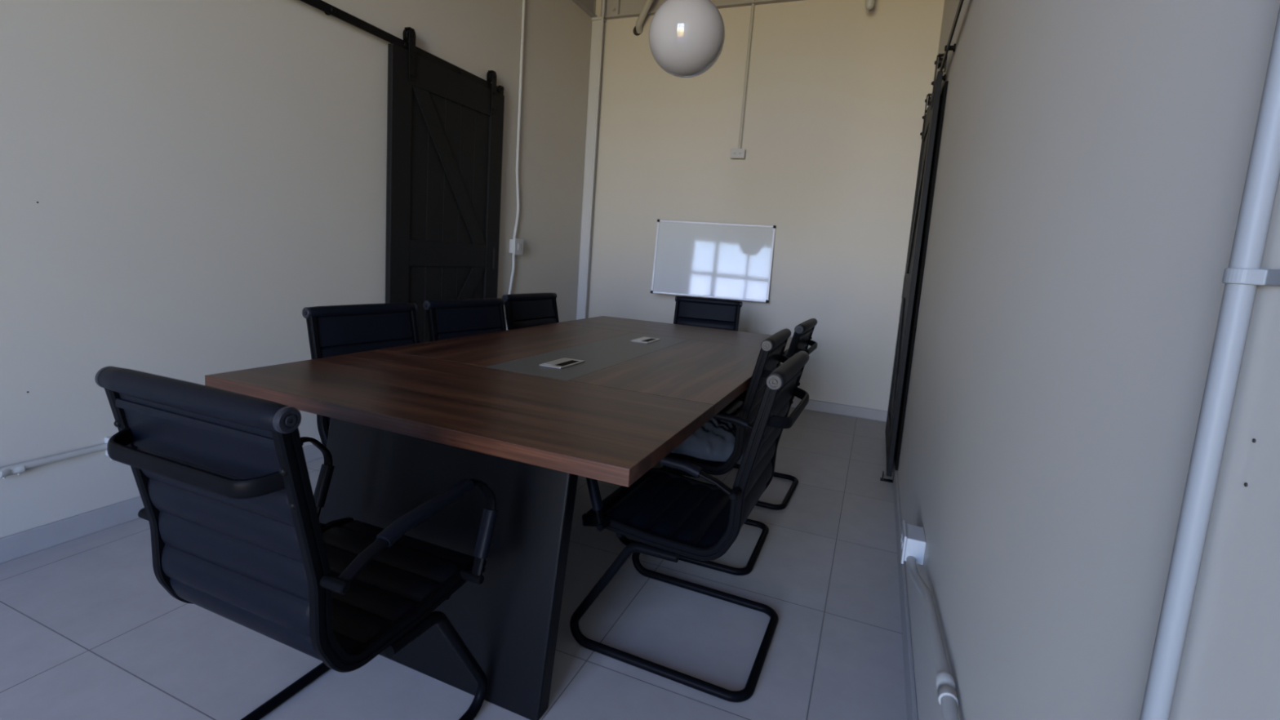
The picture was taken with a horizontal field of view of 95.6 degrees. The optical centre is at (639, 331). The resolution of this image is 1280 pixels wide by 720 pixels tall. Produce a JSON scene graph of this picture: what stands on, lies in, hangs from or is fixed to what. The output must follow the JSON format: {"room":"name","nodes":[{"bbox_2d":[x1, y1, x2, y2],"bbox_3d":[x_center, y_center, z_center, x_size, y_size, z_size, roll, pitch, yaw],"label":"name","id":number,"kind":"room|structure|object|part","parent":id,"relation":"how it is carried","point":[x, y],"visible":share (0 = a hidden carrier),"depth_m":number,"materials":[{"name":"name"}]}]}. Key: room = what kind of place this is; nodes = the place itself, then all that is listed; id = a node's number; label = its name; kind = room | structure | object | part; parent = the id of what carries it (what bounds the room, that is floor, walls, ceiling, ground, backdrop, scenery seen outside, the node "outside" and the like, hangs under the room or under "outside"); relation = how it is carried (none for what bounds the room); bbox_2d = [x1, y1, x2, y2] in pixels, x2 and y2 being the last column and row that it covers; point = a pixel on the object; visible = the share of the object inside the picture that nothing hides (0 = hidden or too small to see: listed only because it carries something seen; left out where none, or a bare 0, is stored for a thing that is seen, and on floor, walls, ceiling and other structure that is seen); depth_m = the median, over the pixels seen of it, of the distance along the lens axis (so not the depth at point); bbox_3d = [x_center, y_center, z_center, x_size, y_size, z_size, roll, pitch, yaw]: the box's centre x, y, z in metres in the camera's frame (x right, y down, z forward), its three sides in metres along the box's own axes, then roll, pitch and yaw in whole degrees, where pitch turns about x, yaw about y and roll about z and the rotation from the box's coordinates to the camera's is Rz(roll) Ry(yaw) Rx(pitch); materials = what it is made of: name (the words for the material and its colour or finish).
{"room":"conference room","nodes":[
{"label":"conference room","id":0,"kind":"room"},
{"bbox_2d":[0,0,595,537],"bbox_3d":[-2.005,-1.093,1.990,0.150,3.720,7.834,7,8,22],"label":"wall","id":1,"kind":"structure","parent":0,"point":[202,175],"depth_m":2.41,"materials":[{"name":"beige paint"}]},
{"bbox_2d":[0,443,107,479],"bbox_3d":[-2.736,0.640,0.442,0.031,0.089,3.808,7,8,22],"label":"conduit","id":2,"kind":"object","parent":1,"relation":"attached to","point":[19,468],"visible":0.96,"depth_m":2.02,"materials":[{"name":"grey plastic"}]},
{"bbox_2d":[104,435,113,460],"bbox_3d":[-1.976,0.432,2.235,0.059,0.085,0.125,7,8,22],"label":"power outlet","id":3,"kind":"object","parent":1,"relation":"attached to","point":[106,438],"visible":0.08,"depth_m":2.19,"materials":[{"name":"grey plastic"}]},
{"bbox_2d":[0,441,323,564],"bbox_3d":[-2.053,0.714,2.192,0.012,0.087,7.534,7,8,22],"label":"baseboard","id":4,"kind":"structure","parent":1,"relation":"attached to","point":[19,544],"depth_m":2.12,"materials":[{"name":"grey tile"}]},
{"bbox_2d":[299,0,504,342],"bbox_3d":[-1.427,-0.545,3.291,0.072,2.321,2.050,7,8,22],"label":"barn door","id":5,"kind":"structure","parent":1,"relation":"in","point":[445,128],"depth_m":3.60,"materials":[{"name":"black wood"}]},
{"bbox_3d":[-1.362,-1.598,3.157,0.058,0.060,2.050,7,8,22],"label":"door rail","id":6,"kind":"part","parent":5,"relation":"part of","materials":[{"name":"black metal"}]},
{"bbox_3d":[-1.229,-0.499,3.768,0.011,0.155,0.726,7,8,22],"label":"rail","id":7,"kind":"part","parent":5,"relation":"part of","materials":[{"name":"black wood"}]},
{"bbox_3d":[-1.242,-0.530,3.770,0.022,2.187,1.006,7,8,22],"label":"plank panel","id":8,"kind":"part","parent":5,"relation":"part of","materials":[{"name":"black wood"}]},
{"bbox_3d":[-1.159,-1.528,3.635,0.011,0.175,0.726,7,8,22],"label":"rail","id":9,"kind":"part","parent":5,"relation":"part of","materials":[{"name":"black wood"}]},
{"bbox_3d":[-1.053,-0.524,4.177,0.003,0.165,0.025,7,8,22],"label":"pull handle","id":10,"kind":"part","parent":5,"relation":"part of","materials":[{"name":"black metal"}]},
{"bbox_2d":[509,238,523,255],"bbox_3d":[-0.950,-0.652,4.459,0.061,0.125,0.112,7,8,22],"label":"light switch","id":11,"kind":"object","parent":1,"relation":"attached to","point":[516,245],"visible":1,"depth_m":4.42,"materials":[{"name":"grey plastic"}]},
{"bbox_2d":[506,253,515,330],"bbox_3d":[-1.013,-0.087,4.510,0.023,1.046,0.072,7,8,22],"label":"cable","id":12,"kind":"object","parent":11,"relation":"hanging from","point":[513,254],"visible":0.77,"depth_m":4.46,"materials":[{"name":"grey plastic"}]},
{"bbox_3d":[-0.929,-0.650,4.451,0.007,0.125,0.112,7,8,22],"label":"plate","id":13,"kind":"part","parent":11,"relation":"part of","materials":[{"name":"grey plastic"}]},
{"bbox_2d":[512,0,525,239],"bbox_3d":[-0.875,-1.935,4.309,0.024,2.494,0.062,7,8,22],"label":"cable","id":14,"kind":"object","parent":1,"relation":"attached to","point":[523,1],"visible":0.92,"depth_m":4.33,"materials":[{"name":"grey plastic"}]},
{"bbox_2d":[572,0,596,17],"bbox_3d":[-1.809,-2.686,1.715,0.063,0.470,7.474,7,8,22],"label":"steel beam","id":15,"kind":"structure","parent":1,"relation":"attached to","point":[587,6],"depth_m":5.06,"materials":[{"name":"beige metal"}]},
{"bbox_2d":[0,407,906,719],"bbox_3d":[-0.755,0.963,1.679,3.141,0.100,7.834,7,8,22],"label":"floor","id":16,"kind":"structure","parent":0,"point":[89,630],"depth_m":1.76,"materials":[{"name":"tile"}]},
{"bbox_2d":[94,366,497,719],"bbox_3d":[-0.688,0.513,1.255,0.561,0.908,0.578,7,8,22],"label":"office chair","id":17,"kind":"object","parent":16,"relation":"on","point":[232,509],"visible":1,"depth_m":1.05,"materials":[{"name":"black leather"}]},
{"bbox_3d":[-0.763,0.218,0.980,0.428,0.041,0.068,7,8,22],"label":"handle","id":18,"kind":"part","parent":17,"relation":"part of","materials":[{"name":"black"}]},
{"bbox_3d":[-0.748,0.350,1.056,0.422,0.474,0.120,7,8,22],"label":"backrest","id":19,"kind":"part","parent":17,"relation":"part of","materials":[{"name":"black leather"}]},
{"bbox_3d":[-0.877,0.321,1.320,0.022,0.505,0.528,7,8,22],"label":"frame","id":20,"kind":"part","parent":17,"relation":"part of","materials":[{"name":"black metal"}]},
{"bbox_3d":[-0.914,0.403,1.369,0.027,0.246,0.420,7,8,22],"label":"armrest","id":21,"kind":"part","parent":17,"relation":"part of","materials":[{"name":"black plastic"}]},
{"bbox_3d":[-0.472,0.370,1.157,0.022,0.505,0.528,7,8,22],"label":"frame","id":22,"kind":"part","parent":17,"relation":"part of","materials":[{"name":"black metal"}]},
{"bbox_3d":[-0.667,0.566,1.322,0.422,0.044,0.407,7,8,22],"label":"seat","id":23,"kind":"part","parent":17,"relation":"part of","materials":[{"name":"black leather"}]},
{"bbox_3d":[-0.429,0.461,1.174,0.027,0.246,0.420,7,8,22],"label":"armrest","id":24,"kind":"part","parent":17,"relation":"part of","materials":[{"name":"black"}]},
{"bbox_2d":[302,302,419,447],"bbox_3d":[-0.908,0.370,2.242,0.578,0.908,0.561,8,8,29],"label":"office chair","id":25,"kind":"object","parent":16,"relation":"on","point":[332,330],"visible":0.27,"depth_m":2.25,"materials":[{"name":"black leather"}]},
{"bbox_3d":[-1.000,0.221,2.028,0.528,0.505,0.022,8,8,29],"label":"frame","id":26,"kind":"part","parent":25,"relation":"part of","materials":[{"name":"black metal"}]},
{"bbox_3d":[-1.062,0.167,2.311,0.120,0.474,0.422,8,8,29],"label":"backrest","id":27,"kind":"part","parent":25,"relation":"part of","materials":[{"name":"black leather"}]},
{"bbox_3d":[-0.785,0.187,2.409,0.528,0.505,0.022,8,8,29],"label":"frame","id":28,"kind":"part","parent":25,"relation":"part of","materials":[{"name":"black metal"}]},
{"bbox_2d":[422,297,506,341],"bbox_3d":[-0.662,0.321,2.754,0.578,0.908,0.561,8,9,31],"label":"office chair","id":29,"kind":"object","parent":16,"relation":"on","point":[460,317],"visible":0.23,"depth_m":2.78,"materials":[{"name":"black leather"}]},
{"bbox_3d":[-0.760,0.171,2.544,0.528,0.505,0.022,8,9,31],"label":"frame","id":30,"kind":"part","parent":29,"relation":"part of","materials":[{"name":"black metal"}]},
{"bbox_3d":[-0.812,0.117,2.829,0.120,0.474,0.422,8,9,31],"label":"backrest","id":31,"kind":"part","parent":29,"relation":"part of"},
{"bbox_3d":[-0.532,0.138,2.917,0.528,0.505,0.022,8,9,31],"label":"frame","id":32,"kind":"part","parent":29,"relation":"part of","materials":[{"name":"black"}]},
{"bbox_2d":[204,315,792,719],"bbox_3d":[-0.163,0.450,2.612,1.329,0.757,2.534,7,8,22],"label":"conference table","id":33,"kind":"object","parent":16,"relation":"on","point":[525,413],"visible":0.89,"depth_m":1.58,"materials":[{"name":"brown wood"}]},
{"bbox_3d":[-0.585,0.570,1.635,0.840,0.712,0.165,7,8,22],"label":"leg","id":34,"kind":"part","parent":33,"relation":"part of","materials":[{"name":"black laminate"}]},
{"bbox_3d":[0.248,0.373,3.598,0.840,0.712,0.165,7,8,22],"label":"leg","id":35,"kind":"part","parent":33,"relation":"part of","materials":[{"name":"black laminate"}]},
{"bbox_2d":[502,293,559,329],"bbox_3d":[-0.461,0.250,3.409,0.578,0.908,0.561,8,8,27],"label":"office chair","id":36,"kind":"object","parent":16,"relation":"on","point":[527,309],"visible":0.23,"depth_m":3.43,"materials":[{"name":"black leather"}]},
{"bbox_3d":[-0.546,0.102,3.191,0.528,0.505,0.022,8,8,27],"label":"frame","id":37,"kind":"part","parent":36,"relation":"part of","materials":[{"name":"black"}]},
{"bbox_3d":[-0.618,0.047,3.471,0.120,0.474,0.422,8,8,27],"label":"backrest","id":38,"kind":"part","parent":36,"relation":"part of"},
{"bbox_3d":[-0.344,0.066,3.579,0.528,0.505,0.022,8,8,27],"label":"frame","id":39,"kind":"part","parent":36,"relation":"part of","materials":[{"name":"black"}]},
{"bbox_2d":[583,0,604,318],"bbox_3d":[-0.427,-1.412,5.296,0.038,3.720,0.018,7,8,22],"label":"conduit","id":40,"kind":"object","parent":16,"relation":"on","point":[603,1],"visible":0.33,"depth_m":5.26,"materials":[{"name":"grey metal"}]},
{"bbox_2d":[569,351,808,702],"bbox_3d":[0.171,0.502,1.795,0.578,0.908,0.561,7,8,23],"label":"office chair","id":41,"kind":"object","parent":16,"relation":"on","point":[670,514],"visible":0.89,"depth_m":1.68,"materials":[{"name":"black leather"}]},
{"bbox_3d":[0.108,0.553,1.828,0.407,0.044,0.422,7,8,23],"label":"seat","id":42,"kind":"part","parent":41,"relation":"part of","materials":[{"name":"black leather"}]},
{"bbox_3d":[0.044,0.444,1.557,0.420,0.246,0.027,7,8,23],"label":"armrest","id":43,"kind":"part","parent":41,"relation":"part of","materials":[{"name":"black"}]},
{"bbox_3d":[0.089,0.354,1.576,0.528,0.505,0.022,7,8,23],"label":"frame","id":44,"kind":"part","parent":41,"relation":"part of","materials":[{"name":"black metal"}]},
{"bbox_3d":[0.257,0.397,2.036,0.420,0.246,0.027,7,8,23],"label":"armrest","id":45,"kind":"part","parent":41,"relation":"part of","materials":[{"name":"black plastic"}]},
{"bbox_3d":[0.267,0.315,1.976,0.528,0.505,0.022,7,8,23],"label":"frame","id":46,"kind":"part","parent":41,"relation":"part of","materials":[{"name":"black metal"}]},
{"bbox_3d":[0.358,0.343,1.697,0.120,0.474,0.422,7,8,23],"label":"backrest","id":47,"kind":"part","parent":41,"relation":"part of","materials":[{"name":"black leather"}]},
{"bbox_3d":[0.426,0.212,1.654,0.068,0.041,0.428,7,8,23],"label":"handle","id":48,"kind":"part","parent":41,"relation":"part of","materials":[{"name":"black"}]},
{"bbox_2d":[618,328,791,575],"bbox_3d":[0.283,0.428,2.426,0.578,0.908,0.561,7,8,22],"label":"office chair","id":49,"kind":"object","parent":16,"relation":"on","point":[771,353],"visible":0.38,"depth_m":2.20,"materials":[{"name":"black"}]},
{"bbox_3d":[0.220,0.479,2.458,0.407,0.044,0.422,7,8,22],"label":"seat","id":50,"kind":"part","parent":49,"relation":"part of","materials":[{"name":"black leather"}]},
{"bbox_2d":[670,417,746,462],"bbox_3d":[0.302,0.405,2.417,0.368,0.138,0.396,6,8,13],"label":"plastic bag","id":51,"kind":"object","parent":49,"relation":"on","point":[714,441],"visible":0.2,"depth_m":2.27,"materials":[{"name":"grey"}]},
{"bbox_3d":[0.206,0.281,2.205,0.528,0.505,0.022,7,8,22],"label":"frame","id":52,"kind":"part","parent":49,"relation":"part of","materials":[{"name":"black metal"}]},
{"bbox_3d":[0.471,0.269,2.332,0.120,0.474,0.422,7,8,22],"label":"backrest","id":53,"kind":"part","parent":49,"relation":"part of","materials":[{"name":"black leather"}]},
{"bbox_3d":[0.540,0.138,2.291,0.068,0.041,0.428,7,8,22],"label":"handle","id":54,"kind":"part","parent":49,"relation":"part of","materials":[{"name":"black"}]},
{"bbox_3d":[0.374,0.240,2.608,0.528,0.505,0.022,7,8,22],"label":"frame","id":55,"kind":"part","parent":49,"relation":"part of","materials":[{"name":"black metal"}]},
{"bbox_2d":[673,295,742,331],"bbox_3d":[0.392,0.238,3.955,0.561,0.908,0.578,6,8,15],"label":"office chair","id":56,"kind":"object","parent":16,"relation":"on","point":[717,313],"visible":0.2,"depth_m":4.11,"materials":[{"name":"black leather"}]},
{"bbox_3d":[0.191,0.050,3.985,0.022,0.505,0.528,6,8,15],"label":"frame","id":57,"kind":"part","parent":56,"relation":"part of","materials":[{"name":"black"}]},
{"bbox_3d":[0.613,0.093,3.873,0.022,0.505,0.528,6,8,15],"label":"frame","id":58,"kind":"part","parent":56,"relation":"part of","materials":[{"name":"black metal"}]},
{"bbox_2d":[680,318,817,510],"bbox_3d":[0.576,0.368,3.042,0.578,0.908,0.561,7,8,24],"label":"office chair","id":59,"kind":"object","parent":16,"relation":"on","point":[802,338],"visible":0.27,"depth_m":2.91,"materials":[{"name":"black"}]},
{"bbox_3d":[0.513,0.420,3.076,0.407,0.044,0.422,7,8,24],"label":"seat","id":60,"kind":"part","parent":59,"relation":"part of","materials":[{"name":"black leather"}]},
{"bbox_3d":[0.674,0.181,3.221,0.528,0.505,0.022,7,8,24],"label":"frame","id":61,"kind":"part","parent":59,"relation":"part of","materials":[{"name":"black metal"}]},
{"bbox_3d":[0.492,0.220,2.824,0.528,0.505,0.022,7,8,24],"label":"frame","id":62,"kind":"part","parent":59,"relation":"part of","materials":[{"name":"black metal"}]},
{"bbox_3d":[0.762,0.210,2.942,0.120,0.474,0.422,7,8,24],"label":"backrest","id":63,"kind":"part","parent":59,"relation":"part of","materials":[{"name":"black leather"}]},
{"bbox_3d":[0.830,0.079,2.898,0.068,0.041,0.428,7,8,24],"label":"handle","id":64,"kind":"part","parent":59,"relation":"part of","materials":[{"name":"black"}]},
{"bbox_2d":[880,471,893,483],"bbox_3d":[1.410,0.828,3.304,0.075,0.045,0.040,7,8,22],"label":"floor guide","id":65,"kind":"object","parent":16,"relation":"on","point":[882,478],"visible":0.76,"depth_m":3.30,"materials":[{"name":"black metal"}]},
{"bbox_3d":[1.408,0.848,3.307,0.075,0.004,0.040,7,8,22],"label":"plate","id":66,"kind":"part","parent":65,"relation":"part of","materials":[{"name":"black metal"}]},
{"bbox_2d":[587,0,944,410],"bbox_3d":[0.839,-1.284,4.969,2.841,3.720,0.150,7,8,22],"label":"wall","id":67,"kind":"structure","parent":0,"point":[837,92],"depth_m":4.72,"materials":[{"name":"beige paint"}]},
{"bbox_2d":[576,16,606,319],"bbox_3d":[-0.473,-1.234,5.395,0.113,3.163,0.074,7,8,22],"label":"pipe","id":68,"kind":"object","parent":67,"relation":"attached to","point":[597,21],"depth_m":5.34,"materials":[{"name":"grey metal"}]},
{"bbox_2d":[633,26,640,35],"bbox_3d":[-0.019,-2.648,5.105,0.090,0.090,0.002,7,8,22],"label":"pipe fitting","id":69,"kind":"object","parent":67,"relation":"attached to","point":[635,33],"depth_m":5.11,"materials":[{"name":"grey metal"}]},
{"bbox_2d":[635,0,653,33],"bbox_3d":[0.095,-2.892,4.851,0.089,0.634,0.482,0,8,-26],"label":"pipe","id":70,"kind":"object","parent":67,"relation":"attached to","point":[647,4],"visible":1,"depth_m":4.96,"materials":[{"name":"grey"}]},
{"bbox_2d":[598,0,802,19],"bbox_3d":[0.933,-2.879,4.653,2.786,0.470,0.063,7,8,22],"label":"steel beam","id":71,"kind":"structure","parent":67,"relation":"attached to","point":[613,9],"depth_m":5.07,"materials":[{"name":"beige metal"}]},
{"bbox_3d":[-0.212,-3.017,5.117,0.084,0.442,0.034,7,8,22],"label":"splice plate","id":72,"kind":"part","parent":71,"relation":"part of","materials":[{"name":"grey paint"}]},
{"bbox_2d":[650,219,776,302],"bbox_3d":[0.623,-0.611,4.986,1.008,0.641,0.212,6,8,13],"label":"whiteboard","id":73,"kind":"object","parent":67,"relation":"attached to","point":[719,260],"visible":1,"depth_m":4.92,"materials":[{"name":"grey ceramic"}]},
{"bbox_2d":[729,148,745,158],"bbox_3d":[0.819,-1.482,4.846,0.122,0.078,0.054,7,8,22],"label":"power outlet","id":74,"kind":"object","parent":67,"relation":"attached to","point":[735,153],"visible":1,"depth_m":4.82,"materials":[{"name":"grey plastic"}]},
{"bbox_2d":[737,0,755,148],"bbox_3d":[0.885,-2.313,4.721,0.032,1.612,0.075,5,7,11],"label":"conduit","id":75,"kind":"object","parent":67,"relation":"attached to","point":[753,5],"visible":1,"depth_m":4.76,"materials":[{"name":"grey plastic"}]},
{"bbox_2d":[791,397,887,422],"bbox_3d":[0.685,0.521,5.127,2.817,0.087,0.012,7,8,22],"label":"baseboard","id":76,"kind":"structure","parent":67,"relation":"attached to","point":[813,405],"depth_m":4.73,"materials":[{"name":"grey tile"}]},
{"bbox_2d":[897,0,1279,719],"bbox_3d":[0.753,-0.761,0.880,0.150,3.720,7.834,7,8,22],"label":"wall","id":77,"kind":"structure","parent":0,"point":[1094,155],"depth_m":0.60,"materials":[{"name":"beige paint"}]},
{"bbox_2d":[892,457,918,719],"bbox_3d":[0.555,1.027,1.143,0.012,0.087,7.534,7,8,22],"label":"baseboard","id":78,"kind":"structure","parent":77,"relation":"attached to","point":[910,686],"depth_m":1.86,"materials":[{"name":"grey tile"}]},
{"bbox_2d":[899,520,926,564],"bbox_3d":[0.817,0.636,1.742,0.061,0.085,0.125,7,8,22],"label":"power outlet","id":79,"kind":"object","parent":77,"relation":"attached to","point":[913,543],"visible":0.99,"depth_m":1.70,"materials":[{"name":"grey plastic"}]},
{"bbox_3d":[0.794,0.633,1.752,0.007,0.085,0.125,7,8,22],"label":"plate","id":80,"kind":"part","parent":79,"relation":"part of","materials":[{"name":"grey plastic"}]},
{"bbox_2d":[893,80,948,471],"bbox_3d":[1.700,-0.304,3.592,0.014,2.050,1.160,7,8,22],"label":"trim","id":81,"kind":"structure","parent":77,"relation":"attached to","point":[944,94],"depth_m":3.11,"materials":[{"name":"black metal"}]},
{"bbox_2d":[884,0,964,476],"bbox_3d":[1.486,-0.325,3.128,0.068,2.321,2.068,7,8,22],"label":"barn door","id":82,"kind":"structure","parent":77,"relation":"in","point":[930,118],"depth_m":3.24,"materials":[{"name":"black wood"}]},
{"bbox_3d":[1.605,0.690,3.752,0.011,0.170,0.726,7,8,22],"label":"rail","id":83,"kind":"part","parent":82,"relation":"part of","materials":[{"name":"black metal"}]},
{"bbox_3d":[1.672,-0.283,3.626,0.011,0.155,0.726,7,8,22],"label":"rail","id":84,"kind":"part","parent":82,"relation":"part of","materials":[{"name":"black wood"}]},
{"bbox_3d":[1.684,-0.311,3.618,0.012,2.187,1.006,7,8,22],"label":"plank panel","id":85,"kind":"part","parent":82,"relation":"part of","materials":[{"name":"black wood"}]},
{"bbox_3d":[1.742,-1.312,3.493,0.011,0.175,0.726,7,8,22],"label":"rail","id":86,"kind":"part","parent":82,"relation":"part of","materials":[{"name":"black wood"}]},
{"bbox_3d":[1.561,-1.376,2.981,0.054,0.060,2.050,7,8,22],"label":"door rail","id":87,"kind":"part","parent":82,"relation":"part of","materials":[{"name":"black metal"}]},
{"bbox_2d":[906,555,959,719],"bbox_3d":[-0.035,0.815,-0.338,0.043,0.140,4.401,7,8,22],"label":"conduit","id":88,"kind":"object","parent":77,"relation":"attached to","point":[945,684],"visible":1,"depth_m":1.13,"materials":[{"name":"grey plastic"}]},
{"bbox_2d":[1139,5,1279,719],"bbox_3d":[0.399,-0.703,0.243,0.018,3.720,0.048,7,8,22],"label":"pipe","id":89,"kind":"object","parent":77,"relation":"attached to","point":[1243,274],"visible":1,"depth_m":0.35,"materials":[{"name":"grey"}]},
{"bbox_3d":[-0.497,-2.817,1.191,3.141,0.100,7.834,7,8,22],"label":"ceiling","id":90,"kind":"structure","parent":0,"visible":0},
{"bbox_2d":[648,0,724,78],"bbox_3d":[0.234,-1.913,2.167,0.297,1.838,0.297,7,8,22],"label":"pendant lamp","id":91,"kind":"object","parent":90,"relation":"hanging from","point":[686,37],"visible":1,"depth_m":2.16,"materials":[{"name":"white glass"}]},
{"bbox_2d":[865,0,875,9],"bbox_3d":[1.704,-2.682,4.220,0.065,0.645,0.065,7,8,22],"label":"pipe stub","id":92,"kind":"object","parent":90,"relation":"hanging from","point":[869,4],"visible":1,"depth_m":4.24,"materials":[{"name":"grey plastic"}]}
]}

